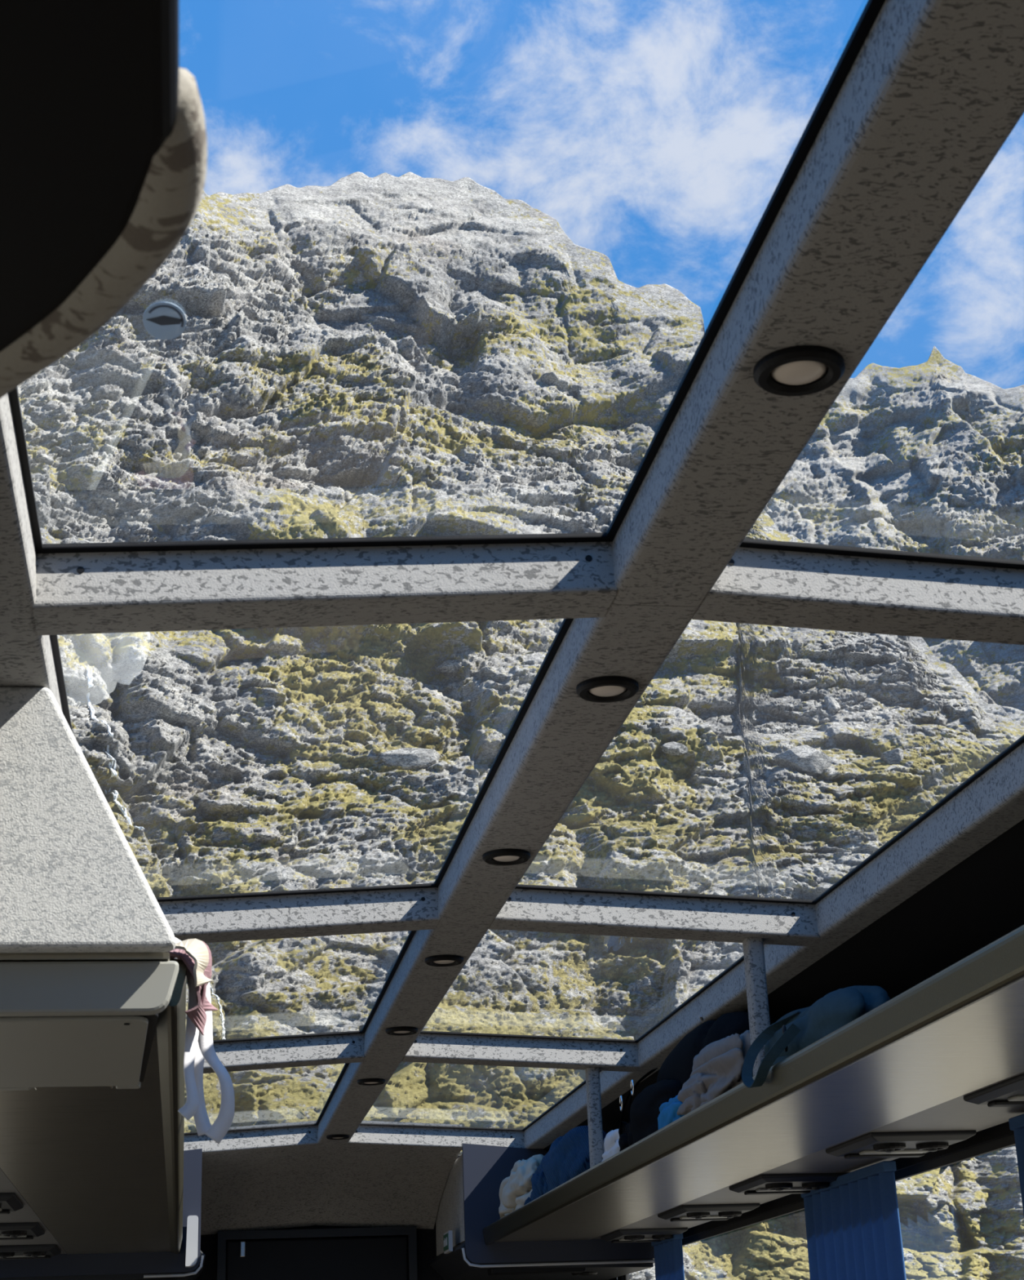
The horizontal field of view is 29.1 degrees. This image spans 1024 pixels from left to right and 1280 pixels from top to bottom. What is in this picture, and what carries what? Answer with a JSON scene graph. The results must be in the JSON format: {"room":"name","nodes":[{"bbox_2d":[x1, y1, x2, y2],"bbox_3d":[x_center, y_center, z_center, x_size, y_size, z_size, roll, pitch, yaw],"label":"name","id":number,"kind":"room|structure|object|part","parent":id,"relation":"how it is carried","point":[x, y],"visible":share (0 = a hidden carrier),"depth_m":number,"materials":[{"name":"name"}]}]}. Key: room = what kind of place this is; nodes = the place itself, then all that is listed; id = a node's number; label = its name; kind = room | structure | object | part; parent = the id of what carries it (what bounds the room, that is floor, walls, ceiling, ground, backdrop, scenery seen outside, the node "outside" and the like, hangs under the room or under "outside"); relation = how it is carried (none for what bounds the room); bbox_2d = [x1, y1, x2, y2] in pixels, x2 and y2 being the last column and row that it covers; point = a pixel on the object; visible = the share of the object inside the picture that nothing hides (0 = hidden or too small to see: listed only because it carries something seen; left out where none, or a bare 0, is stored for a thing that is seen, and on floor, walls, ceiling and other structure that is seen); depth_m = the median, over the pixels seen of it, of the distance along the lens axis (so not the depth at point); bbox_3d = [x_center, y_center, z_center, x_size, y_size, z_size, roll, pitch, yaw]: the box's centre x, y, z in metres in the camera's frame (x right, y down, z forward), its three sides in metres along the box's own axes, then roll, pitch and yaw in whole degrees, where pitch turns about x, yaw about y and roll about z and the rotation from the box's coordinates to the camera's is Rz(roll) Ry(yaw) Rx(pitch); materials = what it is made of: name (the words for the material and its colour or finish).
{"room":"vehicle interior","nodes":[
{"label":"vehicle interior","id":0,"kind":"room"},
{"bbox_2d":[195,1155,617,1279],"bbox_3d":[-0.766,3.143,7.740,2.465,2.150,0.040,1,-21,-9],"label":"wall","id":1,"kind":"structure","parent":0,"point":[426,1237],"depth_m":8.01,"materials":[{"name":"black plastic"}]},
{"bbox_2d":[217,1226,417,1279],"bbox_3d":[-0.752,3.259,7.652,0.800,1.870,0.045,1,-21,-9],"label":"door","id":2,"kind":"structure","parent":1,"relation":"in","point":[368,1256],"depth_m":7.94,"materials":[{"name":"black plastic"}]},
{"bbox_3d":[-1.131,3.252,7.593,0.033,1.870,0.040,1,-21,-9],"label":"frame","id":3,"kind":"part","parent":2,"relation":"part of","materials":[{"name":"grey plastic"}]},
{"bbox_3d":[-1.078,2.439,7.896,0.020,0.060,0.015,1,-21,-9],"label":"handle","id":4,"kind":"part","parent":2,"relation":"part of","materials":[{"name":"silver metal"}]},
{"bbox_3d":[-0.786,2.401,7.979,0.734,0.032,0.040,1,-21,-9],"label":"frame","id":5,"kind":"part","parent":2,"relation":"part of","materials":[{"name":"grey plastic"}]},
{"bbox_3d":[-0.374,3.268,7.715,0.033,1.870,0.040,1,-21,-9],"label":"frame","id":6,"kind":"part","parent":2,"relation":"part of","materials":[{"name":"grey plastic"}]},
{"bbox_2d":[0,0,1023,1235],"bbox_3d":[0.051,0.300,3.011,1.550,0.342,10.950,1,-21,-9],"label":"ceiling","id":7,"kind":"structure","parent":0,"point":[934,91],"depth_m":2.31,"materials":[{"name":"fabric"}]},
{"bbox_3d":[-0.613,0.057,2.505,0.069,0.082,10.050,1,-21,-9],"label":"rail","id":8,"kind":"part","parent":7,"relation":"part of","materials":[{"name":"fabric"}]},
{"bbox_2d":[184,1062,349,1134],"bbox_3d":[-0.885,1.445,6.285,0.656,0.041,1.915,1,-21,-9],"label":"window","id":9,"kind":"structure","parent":7,"relation":"attached to","point":[307,1119],"depth_m":7.01,"materials":[{"name":"clear glass"}]},
{"bbox_2d":[49,618,573,902],"bbox_3d":[-0.341,0.203,3.054,0.656,0.041,1.631,1,-21,-9],"label":"window","id":10,"kind":"structure","parent":7,"relation":"attached to","point":[566,623],"depth_m":3.18,"materials":[{"name":"clear glass"}]},
{"bbox_2d":[213,930,416,1043],"bbox_3d":[-0.602,0.799,4.604,0.656,0.041,1.614,1,-21,-9],"label":"window","id":11,"kind":"structure","parent":7,"relation":"attached to","point":[411,933],"depth_m":5.24,"materials":[{"name":"clear glass"}]},
{"bbox_2d":[326,1134,349,1139],"bbox_3d":[-0.617,1.761,6.984,0.082,0.010,0.082,1,-21,-9],"label":"recessed light","id":12,"kind":"object","parent":7,"relation":"in","point":[330,1136],"visible":1,"depth_m":6.96,"materials":[{"name":"black plastic"}]},
{"bbox_2d":[357,1078,385,1085],"bbox_3d":[-0.412,1.293,5.768,0.082,0.010,0.082,1,-21,-9],"label":"recessed light","id":13,"kind":"object","parent":7,"relation":"in","point":[366,1082],"visible":1,"depth_m":5.75,"materials":[{"name":"black plastic"}]},
{"bbox_2d":[386,1026,417,1035],"bbox_3d":[-0.278,0.986,4.970,0.082,0.010,0.082,1,-21,-9],"label":"recessed light","id":14,"kind":"object","parent":7,"relation":"in","point":[403,1030],"visible":1,"depth_m":4.95,"materials":[{"name":"black plastic"}]},
{"bbox_2d":[425,955,463,966],"bbox_3d":[-0.143,0.679,4.173,0.082,0.010,0.082,1,-21,-9],"label":"recessed light","id":15,"kind":"object","parent":7,"relation":"in","point":[437,960],"visible":1,"depth_m":4.16,"materials":[{"name":"black plastic"}]},
{"bbox_2d":[8,0,885,554],"bbox_3d":[-0.079,-0.397,1.495,0.656,0.041,1.632,1,-21,-9],"label":"window","id":16,"kind":"structure","parent":7,"relation":"attached to","point":[873,8],"depth_m":2.03,"materials":[{"name":"clear glass"}]},
{"bbox_2d":[142,302,186,339],"bbox_3d":[-0.306,-0.281,1.741,0.038,0.001,0.066,1,-21,-9],"label":"sticker","id":17,"kind":"object","parent":16,"relation":"attached to","point":[162,320],"visible":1,"depth_m":1.74,"materials":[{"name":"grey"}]},
{"bbox_2d":[360,1070,601,1131],"bbox_3d":[-0.131,1.461,6.406,0.656,0.041,1.915,1,-21,-9],"label":"window","id":18,"kind":"structure","parent":7,"relation":"attached to","point":[584,1082],"depth_m":7.25,"materials":[{"name":"clear glass"}]},
{"bbox_2d":[482,848,530,865],"bbox_3d":[-0.009,0.372,3.375,0.082,0.010,0.082,1,-21,-9],"label":"recessed light","id":19,"kind":"object","parent":7,"relation":"in","point":[500,856],"visible":1,"depth_m":3.36,"materials":[{"name":"black plastic"}]},
{"bbox_2d":[420,955,744,1042],"bbox_3d":[0.152,0.814,4.724,0.656,0.041,1.614,1,-21,-9],"label":"window","id":20,"kind":"structure","parent":7,"relation":"attached to","point":[741,959],"depth_m":5.43,"materials":[{"name":"clear glass"}]},
{"bbox_2d":[576,675,639,702],"bbox_3d":[0.125,0.065,2.577,0.082,0.010,0.082,1,-21,-9],"label":"recessed light","id":21,"kind":"object","parent":7,"relation":"in","point":[606,689],"visible":1,"depth_m":2.56,"materials":[{"name":"black plastic"}]},
{"bbox_2d":[515,734,1023,904],"bbox_3d":[0.413,0.218,3.175,0.656,0.041,1.631,1,-21,-9],"label":"window","id":22,"kind":"structure","parent":7,"relation":"attached to","point":[1020,741],"depth_m":3.88,"materials":[{"name":"clear glass"}]},
{"bbox_3d":[0.849,0.088,2.739,0.069,0.082,10.050,1,-21,-9],"label":"rail","id":23,"kind":"part","parent":7,"relation":"part of","materials":[{"name":"metal"}]},
{"bbox_2d":[753,345,845,395],"bbox_3d":[0.259,-0.241,1.779,0.082,0.010,0.082,1,-21,-9],"label":"recessed light","id":24,"kind":"object","parent":7,"relation":"in","point":[800,370],"visible":1,"depth_m":1.77,"materials":[{"name":"black plastic"}]},
{"bbox_2d":[739,537,1023,569],"bbox_3d":[0.675,-0.381,1.616,0.656,0.041,1.632,1,-21,-9],"label":"window","id":25,"kind":"structure","parent":7,"relation":"attached to","point":[747,543],"depth_m":2.34,"materials":[{"name":"clear glass"}]},
{"bbox_2d":[543,818,1023,1279],"bbox_3d":[1.077,1.209,2.834,0.518,2.163,10.950,1,-21,-9],"label":"wall","id":26,"kind":"structure","parent":0,"point":[979,901],"depth_m":3.85,"materials":[{"name":"black plastic"}]},
{"bbox_2d":[430,1154,653,1279],"bbox_3d":[0.087,2.255,7.655,0.713,0.430,0.921,1,-21,-9],"label":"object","id":27,"kind":"object","parent":26,"relation":"attached to","point":[452,1265],"visible":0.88,"depth_m":7.45,"materials":[{"name":"plastic"}]},
{"bbox_2d":[443,1230,453,1253],"bbox_3d":[-0.240,2.249,7.364,0.018,0.073,0.150,1,-21,-9],"label":"notice","id":28,"kind":"object","parent":27,"relation":"attached to","point":[448,1236],"visible":1,"depth_m":7.31,"materials":[{"name":"grey plastic"}]},
{"bbox_3d":[-0.234,2.191,7.626,0.012,0.306,0.921,1,-21,-9],"label":"panel","id":29,"kind":"part","parent":27,"relation":"part of","materials":[{"name":"plastic"}]},
{"bbox_2d":[462,924,1023,1267],"bbox_3d":[0.789,0.669,3.606,0.744,0.438,7.880,1,-21,-9],"label":"luggage rack","id":30,"kind":"object","parent":26,"relation":"attached to","point":[909,1063],"visible":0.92,"depth_m":4.11,"materials":[{"name":"metal"}]},
{"bbox_2d":[498,1154,543,1218],"bbox_3d":[0.086,1.924,6.882,0.237,0.241,0.678,1,-21,-9],"label":"jacket","id":31,"kind":"object","parent":30,"relation":"on","point":[516,1188],"visible":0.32,"depth_m":6.74,"materials":[{"name":"beige fabric"}]},
{"bbox_3d":[0.180,2.234,7.162,0.731,0.070,0.010,1,-21,-9],"label":"trim","id":32,"kind":"part","parent":30,"relation":"part of","materials":[{"name":"grey plastic"}]},
{"bbox_3d":[0.178,2.057,7.233,0.715,0.423,0.018,1,-21,-9],"label":"panel","id":33,"kind":"part","parent":30,"relation":"part of","materials":[{"name":"grey plastic"}]},
{"bbox_2d":[524,1125,607,1205],"bbox_3d":[0.197,1.685,6.264,0.221,0.243,0.741,1,-21,-9],"label":"sweater","id":34,"kind":"object","parent":30,"relation":"on","point":[568,1157],"visible":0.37,"depth_m":6.12,"materials":[{"name":"blue fabric"}]},
{"bbox_3d":[0.230,1.349,5.444,0.036,0.328,0.042,1,-21,-9],"label":"support post","id":35,"kind":"part","parent":30,"relation":"part of","materials":[{"name":"fabric"}]},
{"bbox_2d":[602,1128,620,1161],"bbox_3d":[0.289,1.391,5.330,0.078,0.126,0.377,1,-21,-9],"label":"plastic bag","id":36,"kind":"object","parent":30,"relation":"on","point":[611,1143],"visible":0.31,"depth_m":5.28,"materials":[{"name":"white plastic"}]},
{"bbox_2d":[600,1227,688,1243],"bbox_3d":[0.464,2.104,6.947,0.244,0.036,0.330,1,-21,-9],"label":"vent panel","id":37,"kind":"object","parent":30,"relation":"attached to","point":[635,1235],"visible":1,"depth_m":6.84,"materials":[{"name":"grey plastic"}]},
{"bbox_2d":[651,1232,684,1279],"bbox_3d":[0.566,2.510,6.897,0.042,0.820,0.364,1,-21,-9],"label":"curtain","id":38,"kind":"object","parent":30,"relation":"hanging from","point":[668,1253],"visible":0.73,"depth_m":6.95,"materials":[{"name":"blue fabric"}]},
{"bbox_2d":[657,1094,684,1129],"bbox_3d":[0.387,1.128,4.644,0.063,0.105,0.265,1,-21,-9],"label":"cloth","id":39,"kind":"object","parent":30,"relation":"on","point":[668,1110],"visible":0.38,"depth_m":4.62,"materials":[{"name":"blue fabric"}]},
{"bbox_2d":[618,1011,779,1151],"bbox_3d":[0.484,1.094,4.814,0.315,0.302,0.972,1,-21,-9],"label":"backpack","id":40,"kind":"object","parent":30,"relation":"on","point":[644,1112],"visible":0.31,"depth_m":4.76,"materials":[{"name":"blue fabric"}]},
{"bbox_3d":[0.445,0.888,4.641,0.010,0.010,0.053,-5,-21,7],"label":"zip pull","id":41,"kind":"part","parent":40,"relation":"part of","materials":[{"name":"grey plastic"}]},
{"bbox_2d":[657,1203,759,1222],"bbox_3d":[0.606,1.777,6.099,0.244,0.036,0.330,1,-21,-9],"label":"vent panel","id":42,"kind":"object","parent":30,"relation":"attached to","point":[711,1211],"visible":1,"depth_m":5.99,"materials":[{"name":"grey plastic"}]},
{"bbox_2d":[676,1030,751,1115],"bbox_3d":[0.469,0.975,4.340,0.131,0.191,0.612,1,-21,-9],"label":"jacket","id":43,"kind":"object","parent":30,"relation":"on","point":[717,1069],"visible":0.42,"depth_m":4.26,"materials":[{"name":"beige fabric"}]},
{"bbox_3d":[0.489,0.755,3.902,0.036,0.328,0.042,1,-21,-9],"label":"support post","id":44,"kind":"part","parent":30,"relation":"part of","materials":[{"name":"metal"}]},
{"bbox_2d":[728,1172,849,1195],"bbox_3d":[0.743,1.465,5.288,0.244,0.036,0.330,1,-21,-9],"label":"vent panel","id":45,"kind":"object","parent":30,"relation":"attached to","point":[775,1184],"visible":0.98,"depth_m":5.19,"materials":[{"name":"grey plastic"}]},
{"bbox_2d":[742,985,890,1088],"bbox_3d":[0.566,0.760,3.732,0.251,0.166,0.652,1,-21,-9],"label":"shoulder bag","id":46,"kind":"object","parent":30,"relation":"on","point":[797,1029],"visible":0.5,"depth_m":3.64,"materials":[{"name":"teal fabric"}]},
{"bbox_2d":[826,1130,976,1159],"bbox_3d":[0.879,1.153,4.476,0.244,0.036,0.330,1,-21,-9],"label":"vent panel","id":47,"kind":"object","parent":30,"relation":"attached to","point":[900,1144],"visible":1,"depth_m":4.38,"materials":[{"name":"grey plastic"}]},
{"bbox_2d":[964,1073,1023,1106],"bbox_3d":[1.016,0.841,3.665,0.244,0.036,0.330,1,-21,-9],"label":"vent panel","id":48,"kind":"object","parent":30,"relation":"attached to","point":[1010,1092],"visible":1,"depth_m":3.69,"materials":[{"name":"grey plastic"}]},
{"bbox_2d":[682,1200,804,1245],"bbox_3d":[0.756,2.272,6.260,0.012,0.820,1.830,1,-21,-9],"label":"window","id":49,"kind":"structure","parent":26,"relation":"in","point":[800,1206],"depth_m":6.31,"materials":[{"name":"clear glass"}]},
{"bbox_2d":[800,1160,906,1279],"bbox_3d":[0.884,1.782,5.005,0.043,0.820,0.700,1,-21,-9],"label":"curtain","id":50,"kind":"object","parent":26,"relation":"hanging from","point":[853,1224],"visible":0.91,"depth_m":5.03,"materials":[{"name":"blue fabric"}]},
{"bbox_2d":[894,1133,1015,1181],"bbox_3d":[1.025,1.656,4.660,0.012,0.820,1.460,1,-21,-9],"label":"window","id":51,"kind":"structure","parent":26,"relation":"in","point":[1007,1141],"depth_m":4.60,"materials":[{"name":"clear glass"}]},
{"bbox_2d":[1008,1113,1023,1217],"bbox_3d":[1.082,1.330,3.830,0.043,0.820,0.271,1,-21,-9],"label":"curtain","id":52,"kind":"object","parent":26,"relation":"hanging from","point":[1016,1123],"visible":1,"depth_m":4.05,"materials":[{"name":"blue fabric"}]},
{"bbox_3d":[-0.905,1.167,2.517,0.517,2.163,10.950,1,-21,-9],"label":"wall","id":53,"kind":"structure","parent":0,"visible":0},
{"bbox_2d":[0,952,204,1278],"bbox_3d":[-1.072,1.140,4.655,0.744,0.438,5.035,1,-21,-9],"label":"luggage rack","id":54,"kind":"object","parent":53,"relation":"attached to","point":[108,1178],"visible":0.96,"depth_m":4.42,"materials":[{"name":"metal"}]},
{"bbox_2d":[0,1192,23,1213],"bbox_3d":[-1.368,1.428,4.968,0.244,0.036,0.330,1,-21,-9],"label":"vent panel","id":55,"kind":"object","parent":54,"relation":"attached to","point":[9,1202],"visible":1,"depth_m":4.95,"materials":[{"name":"grey plastic"}]},
{"bbox_2d":[0,1222,44,1239],"bbox_3d":[-1.505,1.740,5.780,0.244,0.036,0.330,1,-21,-9],"label":"vent panel","id":56,"kind":"object","parent":54,"relation":"attached to","point":[28,1230],"visible":1,"depth_m":5.69,"materials":[{"name":"grey plastic"}]},
{"bbox_2d":[0,1244,61,1259],"bbox_3d":[-1.640,2.049,6.582,0.244,0.036,0.330,1,-21,-9],"label":"vent panel","id":57,"kind":"object","parent":54,"relation":"attached to","point":[42,1251],"visible":1,"depth_m":6.48,"materials":[{"name":"grey plastic"}]},
{"bbox_2d":[0,686,175,952],"bbox_3d":[-0.719,0.208,2.321,0.644,0.320,0.034,1,-21,-9],"label":"ceiling panel","id":58,"kind":"object","parent":54,"relation":"attached to","point":[72,881],"visible":1,"depth_m":2.32,"materials":[{"name":"fabric"}]},
{"bbox_2d":[0,960,178,1090],"bbox_3d":[-0.705,0.510,2.554,0.538,0.065,0.600,1,-21,-9],"label":"housing","id":59,"kind":"object","parent":54,"relation":"attached to","point":[64,1025],"visible":1,"depth_m":2.34,"materials":[{"name":"grey plastic"}]},
{"bbox_3d":[-0.692,0.538,2.551,0.443,0.006,0.529,1,-21,-9],"label":"lid","id":60,"kind":"part","parent":59,"relation":"part of","materials":[{"name":"grey plastic"}]},
{"bbox_3d":[-1.461,2.022,6.971,0.715,0.423,0.018,1,-21,-9],"label":"panel","id":61,"kind":"part","parent":54,"relation":"part of","materials":[{"name":"grey plastic"}]},
{"bbox_3d":[-1.190,2.205,6.943,0.209,0.070,0.010,1,-21,-9],"label":"trim","id":62,"kind":"part","parent":54,"relation":"part of","materials":[{"name":"grey plastic"}]},
{"bbox_2d":[163,938,217,1035],"bbox_3d":[-0.429,0.447,2.566,0.096,0.129,0.097,1,-21,-9],"label":"scarf","id":63,"kind":"object","parent":54,"relation":"hanging from","point":[196,954],"visible":0.82,"depth_m":2.56,"materials":[{"name":"fabric"}]},
{"bbox_2d":[174,937,235,1143],"bbox_3d":[-0.628,0.560,2.849,0.307,0.396,0.699,7,-23,-23],"label":"tote bag","id":64,"kind":"object","parent":54,"relation":"hanging from","point":[198,1047],"visible":0.07,"depth_m":2.59,"materials":[{"name":"white fabric"}]},
{"bbox_2d":[0,1250,205,1279],"bbox_3d":[-1.514,2.222,7.398,0.713,0.430,0.921,1,-21,-9],"label":"upper cabinet","id":65,"kind":"object","parent":53,"relation":"attached to","point":[140,1276],"visible":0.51,"depth_m":6.92,"materials":[{"name":"plastic"}]},
{"bbox_2d":[0,0,207,398],"bbox_3d":[-0.429,-0.292,0.634,0.661,0.044,2.095,1,-21,-9],"label":"rack","id":66,"kind":"object","parent":53,"relation":"attached to","point":[104,137],"visible":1,"depth_m":0.85,"materials":[{"name":"black"}]},
{"label":"outside","id":67,"kind":"structure","parent":0,"visible":0},
{"bbox_2d":[17,171,1023,1279],"bbox_3d":[18.901,-5.366,413.640,337.171,293.944,408.487,1,-21,-9],"label":"mountain","id":68,"kind":"structure","parent":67,"point":[357,355],"depth_m":356.18},
{"bbox_2d":[85,666,144,830],"bbox_3d":[-59.312,15.652,293.829,10.241,32.183,23.218,1,-21,-9],"label":"waterfall","id":69,"kind":"object","parent":68,"relation":"on","point":[90,677],"visible":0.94,"depth_m":291.21,"materials":[{"name":"white liquid"}]},
{"bbox_2d":[209,982,225,1039],"bbox_3d":[-41.049,45.782,257.676,7.384,18.824,19.775,1,-21,-9],"label":"waterfall","id":70,"kind":"object","parent":68,"relation":"on","point":[212,991],"visible":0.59,"depth_m":249.14,"materials":[{"name":"white liquid"}]},
{"bbox_2d":[381,747,439,769],"bbox_3d":[-16.606,19.680,322.329,9.919,3.812,4.512,1,-21,-9],"label":"boulder","id":71,"kind":"object","parent":68,"relation":"on","point":[408,758],"visible":0.95,"depth_m":320.53,"materials":[{"name":"grey stone"}]},
{"bbox_2d":[435,659,464,673],"bbox_3d":[-10.868,4.896,356.875,6.059,2.861,4.563,1,-21,-9],"label":"boulder","id":72,"kind":"object","parent":68,"relation":"on","point":[453,666],"visible":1,"depth_m":355.14,"materials":[{"name":"grey stone"}]},
{"bbox_2d":[660,741,688,755],"bbox_3d":[27.712,18.529,336.921,4.923,2.332,3.016,1,-21,-9],"label":"boulder","id":73,"kind":"object","parent":68,"relation":"on","point":[673,748],"visible":1,"depth_m":336.08,"materials":[{"name":"grey stone"}]},
{"bbox_2d":[773,744,831,774],"bbox_3d":[50.716,20.918,343.866,10.615,5.402,7.533,1,-21,-9],"label":"boulder","id":74,"kind":"object","parent":68,"relation":"on","point":[804,758],"visible":0.97,"depth_m":341.37,"materials":[{"name":"grey stone"}]},
{"bbox_2d":[824,731,837,747],"bbox_3d":[57.851,18.504,359.844,2.759,3.862,2.854,1,-21,-9],"label":"boulder","id":75,"kind":"object","parent":68,"relation":"on","point":[831,742],"visible":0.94,"depth_m":358.71,"materials":[{"name":"grey stone"}]},
{"bbox_2d":[824,695,840,713],"bbox_3d":[60.671,12.374,374.335,2.929,3.952,4.266,1,-21,-9],"label":"boulder","id":76,"kind":"object","parent":68,"relation":"on","point":[833,705],"visible":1,"depth_m":372.64,"materials":[{"name":"grey stone"}]},
{"bbox_2d":[880,747,904,764],"bbox_3d":[67.676,20.949,350.756,4.094,3.239,3.474,1,-21,-9],"label":"boulder","id":77,"kind":"object","parent":68,"relation":"on","point":[895,756],"visible":1,"depth_m":349.55,"materials":[{"name":"grey stone"}]},
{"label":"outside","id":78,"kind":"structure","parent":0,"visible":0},
{"bbox_2d":[764,346,1023,731],"bbox_3d":[208.858,5.619,872.468,423.038,371.159,421.018,1,-21,-9],"label":"rocky ridge","id":79,"kind":"object","parent":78,"point":[928,456],"visible":0.2,"depth_m":898.07,"materials":[{"name":"grey stone"}]}
]}

